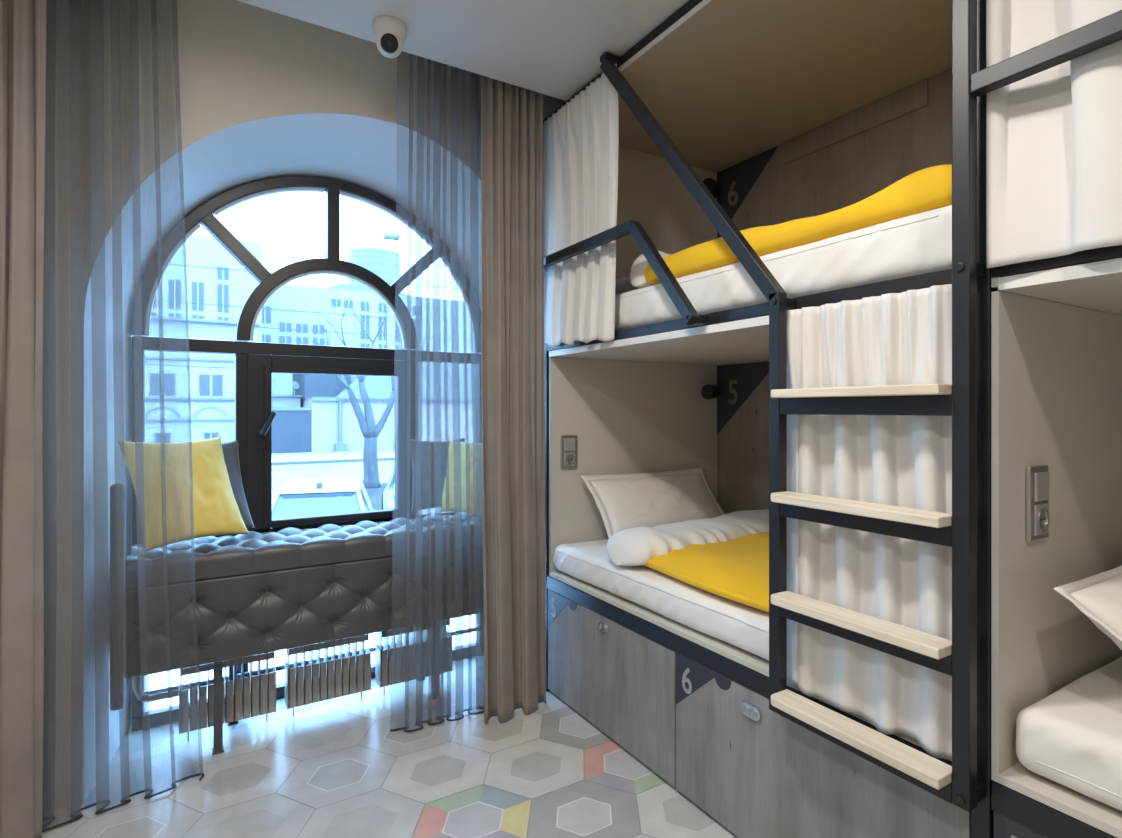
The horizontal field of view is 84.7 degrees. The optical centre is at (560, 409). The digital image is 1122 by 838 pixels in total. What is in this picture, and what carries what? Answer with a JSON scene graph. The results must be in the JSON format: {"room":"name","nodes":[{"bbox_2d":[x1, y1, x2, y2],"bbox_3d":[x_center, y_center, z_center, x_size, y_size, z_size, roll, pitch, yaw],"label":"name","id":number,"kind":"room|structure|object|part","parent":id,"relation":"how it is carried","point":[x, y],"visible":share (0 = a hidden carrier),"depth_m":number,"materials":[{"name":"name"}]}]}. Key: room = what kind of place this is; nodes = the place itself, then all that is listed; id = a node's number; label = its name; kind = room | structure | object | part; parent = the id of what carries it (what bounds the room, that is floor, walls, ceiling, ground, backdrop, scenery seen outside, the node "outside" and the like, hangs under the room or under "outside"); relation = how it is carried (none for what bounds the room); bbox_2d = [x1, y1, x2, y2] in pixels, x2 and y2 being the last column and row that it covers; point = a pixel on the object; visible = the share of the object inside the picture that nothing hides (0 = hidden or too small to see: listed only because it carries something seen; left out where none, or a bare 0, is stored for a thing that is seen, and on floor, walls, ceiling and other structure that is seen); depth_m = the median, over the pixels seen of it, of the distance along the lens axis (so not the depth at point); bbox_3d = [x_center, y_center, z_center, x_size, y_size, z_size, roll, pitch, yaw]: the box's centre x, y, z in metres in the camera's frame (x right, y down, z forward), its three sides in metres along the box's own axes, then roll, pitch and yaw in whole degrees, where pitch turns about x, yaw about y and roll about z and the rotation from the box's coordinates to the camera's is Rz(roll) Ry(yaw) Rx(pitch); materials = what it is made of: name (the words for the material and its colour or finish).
{"room":"dormitory","nodes":[
{"label":"dormitory","id":0,"kind":"room"},
{"bbox_2d":[42,0,705,813],"bbox_3d":[-1.052,-0.200,3.050,4.350,3.300,0.610,0,0,-31],"label":"wall","id":1,"kind":"structure","parent":0,"point":[156,110],"depth_m":2.46,"materials":[{"name":"beige paint"}]},
{"bbox_2d":[132,176,483,730],"bbox_3d":[-1.181,0.120,3.207,1.740,2.660,0.189,0,0,-31],"label":"window","id":2,"kind":"structure","parent":1,"relation":"attached to","point":[255,362],"depth_m":3.10,"materials":[{"name":"brown metal"}]},
{"bbox_3d":[-1.759,1.042,2.926,0.380,0.699,0.004,0,0,-31],"label":"pane","id":3,"kind":"part","parent":2,"relation":"part of","materials":[{"name":"clear glass"}]},
{"bbox_3d":[-1.429,0.098,2.992,0.075,0.183,0.078,0,0,-31],"label":"handle","id":4,"kind":"part","parent":2,"relation":"part of","materials":[{"name":"brown metal"}]},
{"bbox_3d":[-1.211,1.042,3.256,0.810,0.699,0.004,0,0,-31],"label":"pane","id":5,"kind":"part","parent":2,"relation":"part of","materials":[{"name":"clear glass"}]},
{"bbox_3d":[-1.185,0.157,3.214,0.810,0.857,0.072,0,0,-31],"label":"sash","id":6,"kind":"part","parent":2,"relation":"part of","materials":[{"name":"brown metal"}]},
{"bbox_3d":[-0.663,1.042,3.587,0.380,0.699,0.004,0,0,-31],"label":"pane","id":7,"kind":"part","parent":2,"relation":"part of","materials":[{"name":"clear glass"}]},
{"bbox_2d":[143,626,483,694],"bbox_3d":[-1.155,1.260,3.134,1.640,0.023,0.023,0,0,-31],"label":"pipe","id":8,"kind":"object","parent":1,"relation":"attached to","point":[459,632],"visible":0.53,"depth_m":2.96,"materials":[{"name":"grey metal"}]},
{"bbox_2d":[42,654,737,837],"bbox_3d":[0.242,1.499,0.905,4.350,0.101,5.700,0,0,-31],"label":"floor","id":9,"kind":"structure","parent":0,"point":[335,767],"depth_m":2.41,"materials":[{"name":"tile"}]},
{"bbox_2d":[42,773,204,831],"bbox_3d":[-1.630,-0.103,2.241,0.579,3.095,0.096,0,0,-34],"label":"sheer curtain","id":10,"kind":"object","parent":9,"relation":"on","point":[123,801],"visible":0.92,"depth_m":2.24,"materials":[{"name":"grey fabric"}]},
{"bbox_2d":[179,651,275,740],"bbox_3d":[-1.496,1.243,2.770,0.381,0.410,0.094,0,0,-31],"label":"radiator","id":11,"kind":"object","parent":9,"relation":"on","point":[243,697],"visible":0.76,"depth_m":2.74,"materials":[{"name":"grey metal"}]},
{"bbox_2d":[133,676,178,701],"bbox_3d":[-1.730,1.176,2.630,0.162,0.132,0.028,0,0,-31],"label":"pipe","id":12,"kind":"object","parent":11,"relation":"attached to","point":[140,695],"visible":0.88,"depth_m":2.60,"materials":[{"name":"grey metal"}]},
{"bbox_3d":[-1.658,1.295,2.673,0.004,0.190,0.094,0,0,-31],"label":"plate","id":13,"kind":"part","parent":11,"relation":"part of","materials":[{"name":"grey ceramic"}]},
{"bbox_3d":[-1.335,1.295,2.868,0.004,0.190,0.094,0,0,-31],"label":"plate","id":14,"kind":"part","parent":11,"relation":"part of","materials":[{"name":"grey metal"}]},
{"bbox_2d":[110,483,483,754],"bbox_3d":[-1.114,0.867,2.952,1.666,1.164,0.465,0,0,-31],"label":"tufted bench","id":15,"kind":"object","parent":9,"relation":"on","point":[209,599],"visible":0.92,"depth_m":2.65,"materials":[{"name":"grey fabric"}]},
{"bbox_3d":[-1.712,0.718,2.372,0.042,0.865,0.060,0,0,-31],"label":"armrest","id":16,"kind":"part","parent":15,"relation":"part of","materials":[{"name":"grey leather"}]},
{"bbox_2d":[117,437,248,551],"bbox_3d":[-1.601,0.338,2.625,0.244,0.429,0.421,0,0,33],"label":"cushion","id":17,"kind":"object","parent":15,"relation":"on","point":[183,490],"visible":1,"depth_m":2.57,"materials":[{"name":"yellow fabric"}]},
{"bbox_3d":[-1.454,1.239,2.609,0.044,0.418,0.044,0,0,-31],"label":"leg","id":18,"kind":"part","parent":15,"relation":"part of","materials":[{"name":"grey metal"}]},
{"bbox_3d":[-1.520,1.239,2.849,0.044,0.418,0.044,0,0,-31],"label":"leg","id":19,"kind":"part","parent":15,"relation":"part of","materials":[{"name":"grey metal"}]},
{"bbox_2d":[222,441,254,527],"bbox_3d":[-1.626,0.350,2.784,0.170,0.408,0.400,0,0,37],"label":"cushion","id":20,"kind":"object","parent":15,"relation":"on","point":[230,449],"visible":0.19,"depth_m":2.89,"materials":[{"name":"grey fabric"}]},
{"bbox_3d":[-1.112,0.629,2.951,1.569,0.106,0.458,0,0,-31],"label":"seat","id":21,"kind":"part","parent":15,"relation":"part of","materials":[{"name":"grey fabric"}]},
{"bbox_3d":[-1.007,0.859,2.777,1.575,0.347,0.056,0,0,-31],"label":"panel","id":22,"kind":"part","parent":15,"relation":"part of","materials":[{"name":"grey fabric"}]},
{"bbox_3d":[-0.634,1.239,3.103,0.044,0.418,0.044,0,0,-31],"label":"leg","id":23,"kind":"part","parent":15,"relation":"part of","materials":[{"name":"grey metal"}]},
{"bbox_2d":[409,438,464,512],"bbox_3d":[-0.676,0.355,3.405,0.321,0.397,0.088,0,0,-26],"label":"cushion","id":24,"kind":"object","parent":15,"relation":"on","point":[429,458],"visible":0.65,"depth_m":3.35,"materials":[{"name":"grey fabric"}]},
{"bbox_2d":[440,439,482,517],"bbox_3d":[-0.489,0.355,3.233,0.361,0.394,0.123,0,0,39],"label":"cushion","id":25,"kind":"object","parent":15,"relation":"on","point":[462,491],"visible":0.77,"depth_m":3.20,"materials":[{"name":"yellow fabric"}]},
{"bbox_2d":[285,634,370,715],"bbox_3d":[-1.130,1.243,2.991,0.383,0.410,0.094,0,0,-31],"label":"radiator","id":26,"kind":"object","parent":9,"relation":"on","point":[319,681],"visible":0.89,"depth_m":2.96,"materials":[{"name":"grey metal"}]},
{"bbox_3d":[-1.292,1.295,2.893,0.004,0.190,0.094,0,0,-31],"label":"plate","id":27,"kind":"part","parent":26,"relation":"part of","materials":[{"name":"grey metal"}]},
{"bbox_3d":[-0.968,1.295,3.089,0.004,0.190,0.094,0,0,-31],"label":"plate","id":28,"kind":"part","parent":26,"relation":"part of","materials":[{"name":"grey metal"}]},
{"bbox_2d":[375,619,451,693],"bbox_3d":[-0.765,1.243,3.212,0.380,0.410,0.094,0,0,-31],"label":"radiator","id":29,"kind":"object","parent":9,"relation":"on","point":[410,661],"visible":0.7,"depth_m":3.16,"materials":[{"name":"grey metal"}]},
{"bbox_3d":[-0.926,1.295,3.115,0.004,0.190,0.094,0,0,-31],"label":"plate","id":30,"kind":"part","parent":29,"relation":"part of","materials":[{"name":"grey metal"}]},
{"bbox_3d":[-0.604,1.295,3.309,0.004,0.190,0.094,0,0,-31],"label":"plate","id":31,"kind":"part","parent":29,"relation":"part of","materials":[{"name":"grey metal"}]},
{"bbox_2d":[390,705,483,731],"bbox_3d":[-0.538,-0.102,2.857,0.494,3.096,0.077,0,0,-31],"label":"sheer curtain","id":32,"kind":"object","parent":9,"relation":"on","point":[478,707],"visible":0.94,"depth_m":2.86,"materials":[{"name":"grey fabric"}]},
{"bbox_2d":[548,589,675,787],"bbox_3d":[0.658,1.184,3.035,1.138,0.532,0.966,0,0,-31],"label":"locker","id":33,"kind":"object","parent":9,"relation":"on","point":[622,681],"visible":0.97,"depth_m":2.65,"materials":[{"name":"grey wood"}]},
{"bbox_2d":[676,653,970,837],"bbox_3d":[1.175,1.184,2.177,1.138,0.532,1.024,0,0,-31],"label":"locker","id":34,"kind":"object","parent":9,"relation":"on","point":[754,770],"visible":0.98,"depth_m":1.93,"materials":[{"name":"grey wood"}]},
{"bbox_2d":[543,0,1121,837],"bbox_3d":[0.904,-0.028,2.580,1.346,2.956,2.085,0,0,-31],"label":"bunk bed","id":35,"kind":"object","parent":9,"relation":"on","point":[799,109],"visible":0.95,"depth_m":2.52,"materials":[{"name":"black metal"}]},
{"bbox_3d":[-0.067,-0.028,3.189,0.040,2.956,0.040,0,0,-31],"label":"post","id":36,"kind":"part","parent":35,"relation":"part of","materials":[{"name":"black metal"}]},
{"bbox_2d":[560,435,576,468],"bbox_3d":[0.043,0.219,3.197,0.100,0.176,0.019,0,0,-31],"label":"wall socket","id":37,"kind":"object","parent":35,"relation":"attached to","point":[568,443],"visible":1,"depth_m":3.19,"materials":[{"name":"grey plastic"}]},
{"bbox_2d":[564,438,574,450],"bbox_3d":[0.045,0.179,3.193,0.068,0.069,0.007,0,0,-31],"label":"switch","id":38,"kind":"object","parent":37,"relation":"attached to","point":[569,443],"depth_m":3.19,"materials":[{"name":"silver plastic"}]},
{"bbox_2d":[564,452,574,466],"bbox_3d":[0.045,0.257,3.194,0.068,0.072,0.005,0,0,-31],"label":"outlet","id":39,"kind":"object","parent":37,"relation":"attached to","point":[569,457],"depth_m":3.19,"materials":[{"name":"silver"}]},
{"bbox_2d":[543,63,618,346],"bbox_3d":[0.086,-0.879,2.881,0.070,1.166,0.646,0,0,-31],"label":"curtain","id":40,"kind":"object","parent":35,"relation":"hanging from","point":[580,140],"visible":0.97,"depth_m":2.84,"materials":[{"name":"white fabric"}]},
{"bbox_3d":[0.457,-1.490,2.311,0.030,0.032,2.005,0,0,-31],"label":"rail","id":41,"kind":"part","parent":35,"relation":"part of","materials":[{"name":"black metal"}]},
{"bbox_3d":[0.185,-0.525,2.651,0.084,0.451,1.180,0,0,-31],"label":"guard rail","id":42,"kind":"part","parent":35,"relation":"part of","materials":[{"name":"black metal"}]},
{"bbox_3d":[0.455,0.288,3.468,1.198,1.119,0.018,0,0,-31],"label":"panel","id":43,"kind":"part","parent":35,"relation":"part of","materials":[{"name":"beige laminate"}]},
{"bbox_2d":[553,539,768,659],"bbox_3d":[0.941,0.752,2.612,1.179,0.143,1.926,0,0,-31],"label":"mattress","id":44,"kind":"object","parent":35,"relation":"on","point":[743,626],"visible":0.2,"depth_m":2.40,"materials":[{"name":"white fabric"}]},
{"bbox_2d":[581,467,724,537],"bbox_3d":[0.538,0.500,3.309,0.875,0.323,0.277,0,0,-31],"label":"pillow","id":45,"kind":"object","parent":44,"relation":"on","point":[623,501],"visible":0.87,"depth_m":3.23,"materials":[{"name":"white fabric"}]},
{"bbox_2d":[606,509,768,611],"bbox_3d":[1.026,0.599,2.484,1.153,0.149,1.593,0,0,-31],"label":"quilt","id":46,"kind":"object","parent":44,"relation":"on","point":[726,555],"visible":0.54,"depth_m":2.59,"materials":[{"name":"yellow fabric"}]},
{"bbox_3d":[0.455,-0.865,3.468,1.198,1.168,0.018,0,0,-31],"label":"panel","id":47,"kind":"part","parent":35,"relation":"part of","materials":[{"name":"beige laminate"}]},
{"bbox_2d":[701,385,719,399],"bbox_3d":[0.905,-0.104,3.654,0.097,0.088,0.208,0,0,31],"label":"reading lamp","id":48,"kind":"object","parent":35,"relation":"attached to","point":[708,392],"visible":1,"depth_m":3.58,"materials":[{"name":"black metal"}]},
{"bbox_2d":[703,178,719,197],"bbox_3d":[0.905,-1.309,3.654,0.097,0.088,0.208,0,0,31],"label":"reading lamp","id":49,"kind":"object","parent":35,"relation":"attached to","point":[711,184],"visible":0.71,"depth_m":3.58,"materials":[{"name":"black metal"}]},
{"bbox_3d":[1.471,0.279,2.923,0.019,1.099,1.965,0,0,-31],"label":"panel","id":50,"kind":"part","parent":35,"relation":"part of","materials":[{"name":"wood"}]},
{"bbox_3d":[0.457,-0.322,2.311,0.030,0.040,2.005,0,0,-31],"label":"rail","id":51,"kind":"part","parent":35,"relation":"part of","materials":[{"name":"black metal"}]},
{"bbox_3d":[0.457,0.882,2.311,0.030,0.065,2.005,0,0,-31],"label":"rail","id":52,"kind":"part","parent":35,"relation":"part of","materials":[{"name":"black metal"}]},
{"bbox_2d":[614,205,951,330],"bbox_3d":[0.958,-0.437,2.623,1.138,0.178,1.928,0,0,-31],"label":"mattress","id":53,"kind":"object","parent":35,"relation":"on","point":[920,243],"visible":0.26,"depth_m":1.85,"materials":[{"name":"white fabric"}]},
{"bbox_2d":[615,277,640,294],"bbox_3d":[0.460,-0.613,3.168,0.550,0.130,0.360,0,0,-28],"label":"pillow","id":54,"kind":"object","parent":53,"relation":"on","point":[622,285],"visible":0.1,"depth_m":2.95,"materials":[{"name":"white fabric"}]},
{"bbox_2d":[630,164,951,287],"bbox_3d":[1.076,-0.624,2.463,1.090,0.177,1.486,0,0,-31],"label":"quilt","id":55,"kind":"object","parent":53,"relation":"on","point":[927,189],"visible":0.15,"depth_m":1.89,"materials":[{"name":"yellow fabric"}]},
{"bbox_3d":[0.973,-1.461,2.610,1.198,0.022,1.985,0,0,-31],"label":"roof panel","id":56,"kind":"part","parent":35,"relation":"part of","materials":[{"name":"beige laminate"}]},
{"bbox_3d":[1.471,-0.875,2.923,0.019,1.148,1.965,0,0,-31],"label":"panel","id":57,"kind":"part","parent":35,"relation":"part of","materials":[{"name":"wood"}]},
{"bbox_2d":[787,284,951,759],"bbox_3d":[0.813,0.269,1.663,0.064,1.137,0.519,0,0,-30],"label":"curtain","id":58,"kind":"object","parent":35,"relation":"hanging from","point":[904,338],"visible":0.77,"depth_m":1.62,"materials":[{"name":"white fabric"}]},
{"bbox_3d":[0.990,-0.028,1.438,0.040,2.956,0.040,0,0,-31],"label":"post","id":59,"kind":"part","parent":35,"relation":"part of","materials":[{"name":"black metal"}]},
{"bbox_2d":[994,811,1047,837],"bbox_3d":[1.730,1.184,1.256,1.138,0.532,1.024,0,0,-31],"label":"locker","id":60,"kind":"object","parent":9,"relation":"on","point":[1004,827],"visible":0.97,"depth_m":1.38,"materials":[{"name":"black wood"}]},
{"bbox_2d":[970,10,1121,837],"bbox_3d":[1.996,-0.028,0.820,1.294,2.956,2.062,0,0,-31],"label":"bunk bed","id":61,"kind":"object","parent":9,"relation":"on","point":[1056,368],"visible":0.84,"depth_m":1.48,"materials":[{"name":"beige wood"}]},
{"bbox_3d":[1.507,-0.865,1.716,1.206,1.168,0.015,0,0,-31],"label":"panel","id":62,"kind":"part","parent":61,"relation":"part of","materials":[{"name":"beige laminate"}]},
{"bbox_2d":[1026,465,1048,541],"bbox_3d":[1.153,0.224,1.481,0.100,0.178,0.019,0,0,-31],"label":"wall socket","id":63,"kind":"object","parent":61,"relation":"attached to","point":[1037,477],"visible":1,"depth_m":1.46,"materials":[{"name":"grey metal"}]},
{"bbox_2d":[1034,471,1048,501],"bbox_3d":[1.155,0.184,1.477,0.068,0.069,0.007,0,0,-31],"label":"switch","id":64,"kind":"object","parent":63,"relation":"attached to","point":[1041,478],"depth_m":1.47,"materials":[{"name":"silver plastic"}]},
{"bbox_2d":[1034,503,1048,535],"bbox_3d":[1.155,0.262,1.477,0.068,0.073,0.008,0,0,-31],"label":"outlet","id":65,"kind":"object","parent":63,"relation":"attached to","point":[1041,510],"depth_m":1.47,"materials":[{"name":"silver plastic"}]},
{"bbox_3d":[1.350,-0.524,0.719,0.084,0.446,1.568,0,0,-31],"label":"guard rail","id":66,"kind":"part","parent":61,"relation":"part of","materials":[{"name":"black metal"}]},
{"bbox_2d":[986,0,1121,267],"bbox_3d":[1.359,-0.890,0.768,0.074,1.145,1.488,0,0,-31],"label":"curtain","id":67,"kind":"object","parent":61,"relation":"hanging from","point":[1054,134],"visible":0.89,"depth_m":1.31,"materials":[{"name":"white fabric"}]},
{"bbox_3d":[1.518,0.882,0.552,0.030,0.065,2.017,0,0,-31],"label":"rail","id":68,"kind":"part","parent":61,"relation":"part of","materials":[{"name":"black metal"}]},
{"bbox_3d":[1.518,-0.322,0.552,0.030,0.040,2.017,0,0,-31],"label":"rail","id":69,"kind":"part","parent":61,"relation":"part of","materials":[{"name":"black metal"}]},
{"bbox_3d":[1.507,0.288,1.716,1.206,1.119,0.015,0,0,-31],"label":"panel","id":70,"kind":"part","parent":61,"relation":"part of","materials":[{"name":"beige laminate"}]},
{"bbox_2d":[1016,657,1121,810],"bbox_3d":[1.998,0.747,0.860,1.180,0.153,1.937,0,0,-31],"label":"mattress","id":71,"kind":"object","parent":61,"relation":"on","point":[1071,737],"visible":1,"depth_m":1.34,"materials":[{"name":"white fabric"}]},
{"bbox_2d":[1054,565,1121,649],"bbox_3d":[1.525,0.517,1.469,0.786,0.239,0.323,0,0,-31],"label":"pillow","id":72,"kind":"object","parent":71,"relation":"on","point":[1098,597],"visible":1,"depth_m":1.37,"materials":[{"name":"white fabric"}]},
{"bbox_2d":[236,0,688,100],"bbox_3d":[0.389,-1.630,0.614,4.300,0.240,5.050,0,0,-31],"label":"ceiling","id":73,"kind":"structure","parent":0,"point":[554,48],"depth_m":2.43,"materials":[{"name":"white paint"}]},
{"bbox_2d":[0,0,46,837],"bbox_3d":[-1.930,-0.102,1.912,0.522,3.097,0.092,0,0,-29],"label":"curtain","id":74,"kind":"object","parent":73,"relation":"hanging from","point":[22,22],"visible":1,"depth_m":2.00,"materials":[{"name":"fabric"}]},
{"bbox_2d":[372,16,406,57],"bbox_3d":[-0.675,-1.450,2.419,0.132,0.120,0.132,0,0,-31],"label":"security camera","id":75,"kind":"object","parent":73,"relation":"attached to","point":[390,33],"visible":1,"depth_m":2.38,"materials":[{"name":"white plastic"}]},
{"bbox_2d":[481,75,545,722],"bbox_3d":[-0.218,-0.102,2.919,0.357,3.096,0.090,0,0,-31],"label":"curtain","id":76,"kind":"object","parent":73,"relation":"hanging from","point":[512,227],"visible":0.97,"depth_m":2.91,"materials":[{"name":"fabric"}]},
{"label":"outside","id":77,"kind":"structure","parent":0,"visible":0},
{"bbox_2d":[154,300,467,322],"bbox_3d":[-11.473,-4.741,28.699,38.014,0.462,0.042,0,0,-33],"label":"overhead wire","id":78,"kind":"object","parent":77,"point":[154,300],"visible":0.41,"depth_m":28.37,"materials":[{"name":"grey metal"}]},
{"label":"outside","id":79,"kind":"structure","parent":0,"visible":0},
{"bbox_2d":[169,264,458,288],"bbox_3d":[-11.989,-6.652,29.555,38.014,1.040,0.042,0,0,-33],"label":"overhead wire","id":80,"kind":"object","parent":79,"point":[169,264],"visible":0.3,"depth_m":29.55,"materials":[{"name":"grey metal"}]},
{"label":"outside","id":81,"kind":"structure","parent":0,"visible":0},
{"bbox_2d":[150,319,472,340],"bbox_3d":[-11.215,-3.764,28.271,38.014,0.315,0.042,0,0,-33],"label":"overhead wire","id":82,"kind":"object","parent":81,"point":[150,319],"visible":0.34,"depth_m":27.89,"materials":[{"name":"grey metal"}]},
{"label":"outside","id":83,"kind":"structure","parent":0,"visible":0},
{"bbox_2d":[145,364,474,376],"bbox_3d":[-11.473,-1.972,28.699,38.014,0.400,0.042,0,0,-33],"label":"overhead wire","id":84,"kind":"object","parent":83,"point":[145,364],"visible":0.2,"depth_m":26.36,"materials":[{"name":"grey metal"}]},
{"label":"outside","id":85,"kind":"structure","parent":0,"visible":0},
{"bbox_2d":[272,450,394,461],"bbox_3d":[-2.664,2.640,52.815,170.000,0.120,26.800,0,0,-31],"label":"pavement","id":86,"kind":"structure","parent":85,"point":[290,456],"depth_m":34.87,"materials":[{"name":"grey concrete"}]},
{"bbox_2d":[145,316,260,442],"bbox_3d":[-25.926,-1.325,37.848,12.700,8.050,8.400,0,0,-31],"label":"building","id":87,"kind":"structure","parent":86,"relation":"on","point":[183,404],"depth_m":35.95,"materials":[{"name":"grey paint"}]},
{"bbox_3d":[-22.835,0.165,35.240,1.720,0.731,0.080,0,0,-31],"label":"arch moulding","id":88,"kind":"part","parent":87,"relation":"part of","materials":[{"name":"grey"}]},
{"bbox_3d":[-20.780,0.165,36.480,1.720,0.731,0.080,0,0,-31],"label":"arch moulding","id":89,"kind":"part","parent":87,"relation":"part of","materials":[{"name":"grey"}]},
{"bbox_2d":[272,381,301,410],"bbox_3d":[-18.835,0.424,40.806,2.500,4.552,5.061,0,0,-31],"label":"shed","id":90,"kind":"object","parent":86,"relation":"on","point":[293,400],"visible":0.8,"depth_m":39.44,"materials":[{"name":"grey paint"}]},
{"bbox_3d":[-16.926,-1.411,39.190,0.490,0.882,0.322,0,0,-31],"label":"dish","id":91,"kind":"part","parent":90,"relation":"part of","materials":[{"name":"grey metal"}]},
{"bbox_2d":[293,362,474,451],"bbox_3d":[-8.539,-0.275,46.293,20.800,5.950,8.900,0,0,-31],"label":"building","id":92,"kind":"structure","parent":86,"relation":"on","point":[446,403],"depth_m":39.92,"materials":[{"name":"grey paint"}]},
{"bbox_2d":[272,407,310,452],"bbox_3d":[-16.268,1.195,36.842,2.400,2.690,0.300,0,0,-31],"label":"gate","id":93,"kind":"object","parent":92,"relation":"attached to","point":[290,429],"visible":0.92,"depth_m":36.84,"materials":[{"name":"grey metal"}]},
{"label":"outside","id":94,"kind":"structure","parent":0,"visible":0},
{"bbox_2d":[272,460,394,499],"bbox_3d":[-15.719,2.850,74.458,170.000,0.300,136.250,0,0,-31],"label":"street","id":95,"kind":"structure","parent":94,"point":[281,474],"depth_m":27.00,"materials":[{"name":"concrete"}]},
{"bbox_2d":[151,234,261,341],"bbox_3d":[-37.734,-6.025,54.258,19.430,17.450,12.100,0,0,-31],"label":"office block","id":96,"kind":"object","parent":95,"relation":"on","point":[178,283],"visible":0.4,"depth_m":51.96,"materials":[{"name":"grey paint"}]},
{"bbox_2d":[272,478,372,517],"bbox_3d":[-4.113,1.924,10.681,1.800,1.548,4.135,0,0,-17],"label":"parked car","id":97,"kind":"object","parent":95,"relation":"on","point":[295,498],"visible":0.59,"depth_m":9.48,"materials":[{"name":"grey paint"}]},
{"bbox_2d":[283,493,351,497],"bbox_3d":[-3.751,1.320,9.502,1.000,0.040,0.045,0,0,-17],"label":"brake light","id":98,"kind":"object","parent":97,"relation":"attached to","point":[285,495],"depth_m":9.49,"materials":[{"name":"plastic"}]},
{"bbox_2d":[272,457,394,464],"bbox_3d":[4.335,2.635,41.213,170.000,0.130,0.300,0,0,-31],"label":"kerb","id":99,"kind":"object","parent":95,"relation":"on","point":[393,458],"depth_m":31.29,"materials":[{"name":"grey concrete"}]},
{"bbox_2d":[262,283,474,394],"bbox_3d":[-22.962,-6.175,82.205,34.400,17.750,15.500,0,0,-31],"label":"office block","id":100,"kind":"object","parent":95,"relation":"on","point":[331,299],"visible":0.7,"depth_m":72.73,"materials":[{"name":"grey paint"}]},
{"bbox_2d":[348,232,400,286],"bbox_3d":[-34.398,-14.825,113.553,9.419,35.050,9.419,0,0,-31],"label":"round tower","id":101,"kind":"structure","parent":95,"relation":"on","point":[384,263],"depth_m":109.86,"materials":[{"name":"grey"}]},
{"bbox_2d":[365,483,387,509],"bbox_3d":[-1.448,2.685,21.374,12.400,0.030,7.100,0,0,-31],"label":"verge","id":102,"kind":"structure","parent":95,"relation":"on","point":[374,494],"depth_m":19.21,"materials":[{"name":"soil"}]},
{"bbox_2d":[301,294,432,488],"bbox_3d":[-6.935,-0.730,21.767,4.964,6.907,1.935,0,0,-7],"label":"street tree","id":103,"kind":"object","parent":102,"relation":"on","point":[370,431],"visible":0.78,"depth_m":21.14,"materials":[{"name":"grey plant"}]},
{"bbox_2d":[382,465,440,512],"bbox_3d":[-3.230,1.924,14.367,1.800,1.548,4.135,0,0,-17],"label":"parked car","id":104,"kind":"object","parent":95,"relation":"on","point":[388,496],"visible":0.21,"depth_m":13.04,"materials":[{"name":"grey paint"}]}
]}

